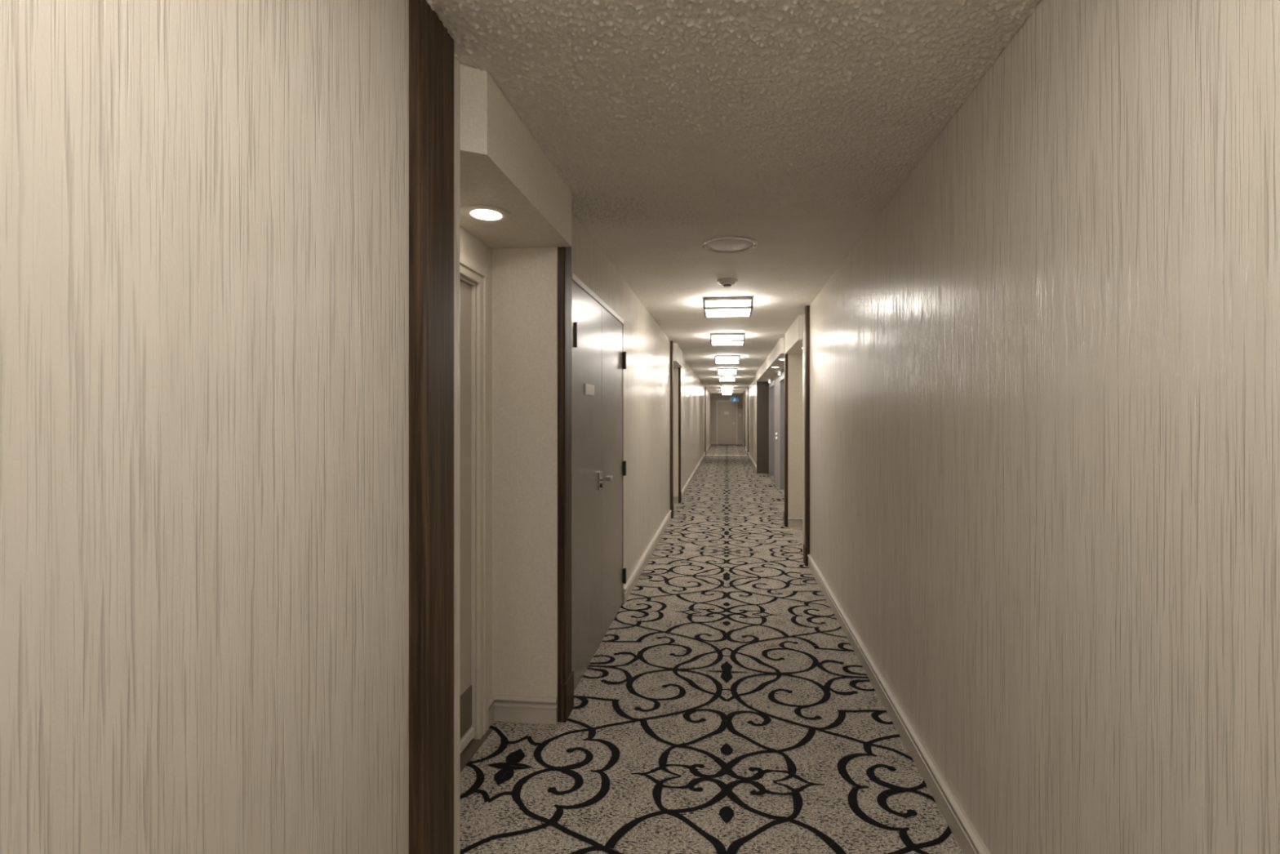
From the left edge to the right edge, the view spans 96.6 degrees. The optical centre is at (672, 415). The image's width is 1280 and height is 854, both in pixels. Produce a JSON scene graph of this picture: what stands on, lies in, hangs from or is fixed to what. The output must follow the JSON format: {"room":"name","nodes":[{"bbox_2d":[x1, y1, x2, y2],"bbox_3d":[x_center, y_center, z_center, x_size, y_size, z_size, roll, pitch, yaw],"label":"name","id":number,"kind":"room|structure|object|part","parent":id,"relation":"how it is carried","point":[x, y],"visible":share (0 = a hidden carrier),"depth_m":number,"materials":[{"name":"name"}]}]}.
{"room":"hotel corridor","nodes":[
{"label":"hotel corridor","id":0,"kind":"room"},
{"bbox_2d":[0,0,711,853],"bbox_3d":[-0.010,0.190,11.452,0.625,2.440,32.800,0,0,5],"label":"wall","id":1,"kind":"structure","parent":0,"point":[204,204],"depth_m":0.90,"materials":[{"name":"paper"}]},
{"bbox_2d":[408,0,453,853],"bbox_3d":[-0.618,0.190,1.480,0.041,2.440,0.182,0,0,5],"label":"trim","id":2,"kind":"structure","parent":1,"relation":"attached to","point":[431,46],"depth_m":1.42,"materials":[{"name":"brown wood"}]},
{"bbox_2d":[459,253,492,773],"bbox_3d":[-0.951,0.380,2.138,0.224,2.060,0.853,0,0,5],"label":"door","id":3,"kind":"structure","parent":1,"relation":"in","point":[475,273],"depth_m":2.47,"materials":[{"name":"paint"}]},
{"bbox_3d":[-0.902,1.250,2.135,0.005,0.170,0.658,0,0,5],"label":"kick plate","id":4,"kind":"part","parent":3,"relation":"part of","materials":[{"name":"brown metal"}]},
{"bbox_3d":[-0.879,-0.613,2.131,0.029,0.075,0.775,0,0,5],"label":"casing","id":5,"kind":"part","parent":3,"relation":"part of","materials":[{"name":"paint"}]},
{"bbox_3d":[-0.842,0.380,2.518,0.029,2.060,0.075,0,0,5],"label":"casing","id":6,"kind":"part","parent":3,"relation":"part of","materials":[{"name":"paint"}]},
{"bbox_2d":[557,246,573,722],"bbox_3d":[-0.504,0.190,2.684,0.041,2.440,0.138,0,0,5],"label":"trim","id":7,"kind":"structure","parent":1,"relation":"attached to","point":[565,674],"depth_m":2.62,"materials":[{"name":"brown wood"}]},
{"bbox_2d":[571,271,626,689],"bbox_3d":[-0.433,0.347,3.551,0.130,2.125,1.430,0,0,5],"label":"door","id":8,"kind":"structure","parent":1,"relation":"in","point":[598,357],"depth_m":3.33,"materials":[{"name":"paint"}]},
{"bbox_3d":[-0.469,-0.145,3.215,0.006,0.061,0.210,0,0,5],"label":"sign plate","id":9,"kind":"part","parent":8,"relation":"part of","materials":[{"name":"silver metal"}]},
{"bbox_3d":[-0.466,-0.699,3.555,0.064,0.033,1.430,0,0,5],"label":"head frame","id":10,"kind":"part","parent":8,"relation":"part of","materials":[{"name":"paint"}]},
{"bbox_3d":[-0.418,0.395,3.462,0.060,0.106,0.085,0,0,5],"label":"handle plate","id":11,"kind":"part","parent":8,"relation":"part of","materials":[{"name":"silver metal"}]},
{"bbox_3d":[-0.388,0.385,3.495,0.030,0.024,0.094,0,0,5],"label":"lever handle","id":12,"kind":"part","parent":8,"relation":"part of","materials":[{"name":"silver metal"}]},
{"bbox_2d":[488,442,711,726],"bbox_3d":[0.159,1.352,11.436,0.334,0.116,32.800,0,0,5],"label":"baseboard","id":13,"kind":"structure","parent":1,"relation":"attached to","point":[502,708],"depth_m":2.62,"materials":[{"name":"paint"}]},
{"bbox_3d":[-0.690,1.352,2.587,0.310,0.116,0.091,0,0,5],"label":"alcove baseboard","id":14,"kind":"part","parent":13,"relation":"part of","materials":[{"name":"paint"}]},
{"bbox_3d":[-0.069,1.352,9.148,0.310,0.116,0.091,0,0,5],"label":"alcove baseboard","id":15,"kind":"part","parent":13,"relation":"part of","materials":[{"name":"paint"}]},
{"bbox_2d":[670,340,674,518],"bbox_3d":[-0.011,0.190,7.899,0.041,2.440,0.163,0,0,5],"label":"trim","id":16,"kind":"structure","parent":1,"relation":"attached to","point":[672,504],"depth_m":7.82,"materials":[{"name":"brown wood"}]},
{"bbox_2d":[678,367,681,502],"bbox_3d":[0.117,0.190,9.250,0.041,2.440,0.148,0,0,5],"label":"trim","id":17,"kind":"structure","parent":1,"relation":"attached to","point":[679,368],"depth_m":9.18,"materials":[{"name":"brown wood"}]},
{"bbox_2d":[704,386,706,455],"bbox_3d":[1.167,0.190,20.361,0.041,2.440,0.168,0,0,5],"label":"trim","id":18,"kind":"structure","parent":1,"relation":"attached to","point":[704,387],"depth_m":20.28,"materials":[{"name":"brown wood"}]},
{"bbox_2d":[459,444,963,853],"bbox_3d":[1.073,1.464,11.349,2.800,0.132,33.200,0,0,5],"label":"floor","id":19,"kind":"structure","parent":0,"point":[726,706],"depth_m":2.51,"materials":[{"name":"carpet"}]},
{"bbox_2d":[711,394,742,444],"bbox_3d":[2.623,0.190,27.751,2.800,2.440,0.150,0,0,5],"label":"wall","id":20,"kind":"structure","parent":0,"point":[713,397],"depth_m":27.69,"materials":[{"name":"paint"}]},
{"bbox_2d":[715,400,737,444],"bbox_3d":[2.627,0.335,27.688,1.020,2.150,0.105,0,0,5],"label":"door","id":21,"kind":"structure","parent":20,"relation":"in","point":[725,409],"depth_m":27.70,"materials":[{"name":"paint"}]},
{"bbox_2d":[711,441,742,444],"bbox_3d":[2.615,1.332,27.663,1.550,0.157,0.026,0,0,5],"label":"baseboard","id":22,"kind":"structure","parent":20,"relation":"attached to","point":[712,442],"depth_m":27.61,"materials":[{"name":"paint"}]},
{"bbox_2d":[426,0,1040,394],"bbox_3d":[1.073,-0.978,11.349,2.800,0.405,33.200,0,0,5],"label":"ceiling","id":23,"kind":"structure","parent":0,"point":[666,128],"depth_m":1.97,"materials":[{"name":"paint"}]},
{"bbox_2d":[459,204,511,222],"bbox_3d":[-0.716,-0.766,2.185,0.190,0.017,0.190,0,0,5],"label":"recessed light","id":24,"kind":"object","parent":23,"relation":"in","point":[482,213],"visible":1,"depth_m":2.16,"materials":[{"name":"paint"}]},
{"bbox_2d":[720,386,733,389],"bbox_3d":[1.899,-0.978,19.960,0.428,0.105,0.428,0,0,5],"label":"ceiling light","id":25,"kind":"object","parent":23,"relation":"attached to","point":[722,387],"visible":1,"depth_m":19.76,"materials":[{"name":"white"}]},
{"bbox_2d":[721,389,732,392],"bbox_3d":[2.139,-0.978,22.499,0.428,0.105,0.428,0,0,5],"label":"ceiling light","id":26,"kind":"object","parent":23,"relation":"attached to","point":[722,390],"visible":0.95,"depth_m":22.30,"materials":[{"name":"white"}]},
{"bbox_2d":[710,333,744,345],"bbox_3d":[0.704,-0.978,7.316,0.428,0.105,0.428,0,0,5],"label":"ceiling light","id":27,"kind":"object","parent":23,"relation":"attached to","point":[716,339],"visible":1,"depth_m":7.12,"materials":[{"name":"white glass"}]},
{"bbox_3d":[0.704,-1.019,7.316,0.410,0.022,0.410,0,0,5],"label":"mounting plate","id":28,"kind":"part","parent":27,"relation":"part of","materials":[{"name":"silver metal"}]},
{"bbox_2d":[715,355,739,364],"bbox_3d":[0.953,-0.978,9.954,0.428,0.105,0.428,0,0,5],"label":"ceiling light","id":29,"kind":"object","parent":23,"relation":"attached to","point":[719,359],"visible":1,"depth_m":9.75,"materials":[{"name":"white glass"}]},
{"bbox_2d":[715,356,738,363],"bbox_3d":[0.953,-0.968,9.954,0.406,0.080,0.406,0,0,5],"label":"diffuser","id":30,"kind":"object","parent":29,"relation":"attached to","point":[718,359],"depth_m":9.75,"materials":[{"name":"white glass"}]},
{"bbox_2d":[716,277,737,288],"bbox_3d":[0.416,-1.003,4.340,0.160,0.054,0.160,0,0,5],"label":"smoke detector","id":31,"kind":"object","parent":23,"relation":"attached to","point":[726,282],"visible":1,"depth_m":4.30,"materials":[{"name":"white plastic"}]},
{"bbox_2d":[717,368,737,374],"bbox_3d":[1.202,-0.978,12.593,0.428,0.105,0.428,0,0,5],"label":"ceiling light","id":32,"kind":"object","parent":23,"relation":"attached to","point":[720,371],"visible":1,"depth_m":12.39,"materials":[{"name":"white"}]},
{"bbox_2d":[718,369,736,373],"bbox_3d":[1.202,-0.968,12.593,0.406,0.080,0.406,0,0,5],"label":"diffuser","id":33,"kind":"object","parent":32,"relation":"attached to","point":[720,371],"depth_m":12.39,"materials":[{"name":"white"}]},
{"bbox_2d":[719,376,735,381],"bbox_3d":[1.450,-0.978,15.211,0.428,0.105,0.428,0,0,5],"label":"ceiling light","id":34,"kind":"object","parent":23,"relation":"attached to","point":[721,378],"visible":1,"depth_m":15.01,"materials":[{"name":"white"}]},
{"bbox_2d":[703,296,752,317],"bbox_3d":[0.498,-0.978,5.146,0.428,0.105,0.428,0,0,5],"label":"ceiling light","id":35,"kind":"object","parent":23,"relation":"attached to","point":[732,306],"visible":1,"depth_m":4.95,"materials":[{"name":"white glass"}]},
{"bbox_3d":[0.498,-1.019,5.146,0.410,0.022,0.410,0,0,5],"label":"mounting plate","id":36,"kind":"part","parent":35,"relation":"part of","materials":[{"name":"silver metal"}]},
{"bbox_2d":[701,235,757,253],"bbox_3d":[0.340,-1.022,3.428,0.340,0.016,0.340,0,0,5],"label":"ceiling vent","id":37,"kind":"object","parent":23,"relation":"in","point":[722,244],"visible":1,"depth_m":3.40,"materials":[{"name":"metal"}]},
{"bbox_3d":[0.340,-1.026,3.428,0.278,0.009,0.278,0,0,5],"label":"dish","id":38,"kind":"part","parent":37,"relation":"part of","materials":[{"name":"paint"}]},
{"bbox_2d":[730,393,738,402],"bbox_3d":[2.861,-0.825,26.444,0.380,0.410,0.049,0,0,5],"label":"exit sign","id":39,"kind":"object","parent":23,"relation":"hanging from","point":[732,399],"visible":0.91,"depth_m":26.42,"materials":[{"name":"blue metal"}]},
{"bbox_2d":[742,0,1279,853],"bbox_3d":[2.133,0.190,11.249,0.670,2.440,32.800,0,0,5],"label":"wall","id":40,"kind":"structure","parent":0,"point":[1044,375],"depth_m":1.27,"materials":[{"name":"paper"}]},
{"bbox_2d":[743,391,745,448],"bbox_3d":[3.036,0.190,24.101,0.041,2.440,0.168,0,0,5],"label":"trim","id":41,"kind":"structure","parent":40,"relation":"attached to","point":[744,391],"depth_m":24.02,"materials":[{"name":"brown wood"}]},
{"bbox_2d":[746,386,748,455],"bbox_3d":[2.669,0.190,20.218,0.041,2.440,0.168,0,0,5],"label":"trim","id":42,"kind":"structure","parent":40,"relation":"attached to","point":[748,386],"depth_m":20.14,"materials":[{"name":"brown wood"}]},
{"bbox_2d":[769,380,774,481],"bbox_3d":[2.293,0.335,12.741,0.152,2.150,1.200,0,0,5],"label":"door","id":43,"kind":"structure","parent":40,"relation":"in","point":[771,384],"depth_m":13.26,"materials":[{"name":"wood"}]},
{"bbox_2d":[779,373,784,495],"bbox_3d":[2.053,0.335,10.202,0.152,2.150,1.300,0,0,5],"label":"door","id":44,"kind":"structure","parent":40,"relation":"in","point":[781,377],"depth_m":10.77,"materials":[{"name":"metal"}]},
{"bbox_2d":[783,354,787,526],"bbox_3d":[1.448,0.190,7.301,0.041,2.440,0.158,0,0,5],"label":"trim","id":45,"kind":"structure","parent":40,"relation":"attached to","point":[785,511],"depth_m":7.23,"materials":[{"name":"brown wood"}]},
{"bbox_2d":[803,305,809,566],"bbox_3d":[1.268,0.190,5.402,0.041,2.440,0.153,0,0,5],"label":"trim","id":46,"kind":"structure","parent":40,"relation":"attached to","point":[806,310],"depth_m":5.33,"materials":[{"name":"brown wood"}]},
{"bbox_2d":[742,442,990,853],"bbox_3d":[1.987,1.352,11.263,0.334,0.116,32.800,0,0,5],"label":"baseboard","id":47,"kind":"structure","parent":40,"relation":"attached to","point":[967,837],"depth_m":2.38,"materials":[{"name":"paint"}]},
{"bbox_3d":[1.611,1.352,7.161,0.310,0.116,0.091,0,0,5],"label":"alcove baseboard","id":48,"kind":"part","parent":47,"relation":"part of","materials":[{"name":"paint"}]}
]}

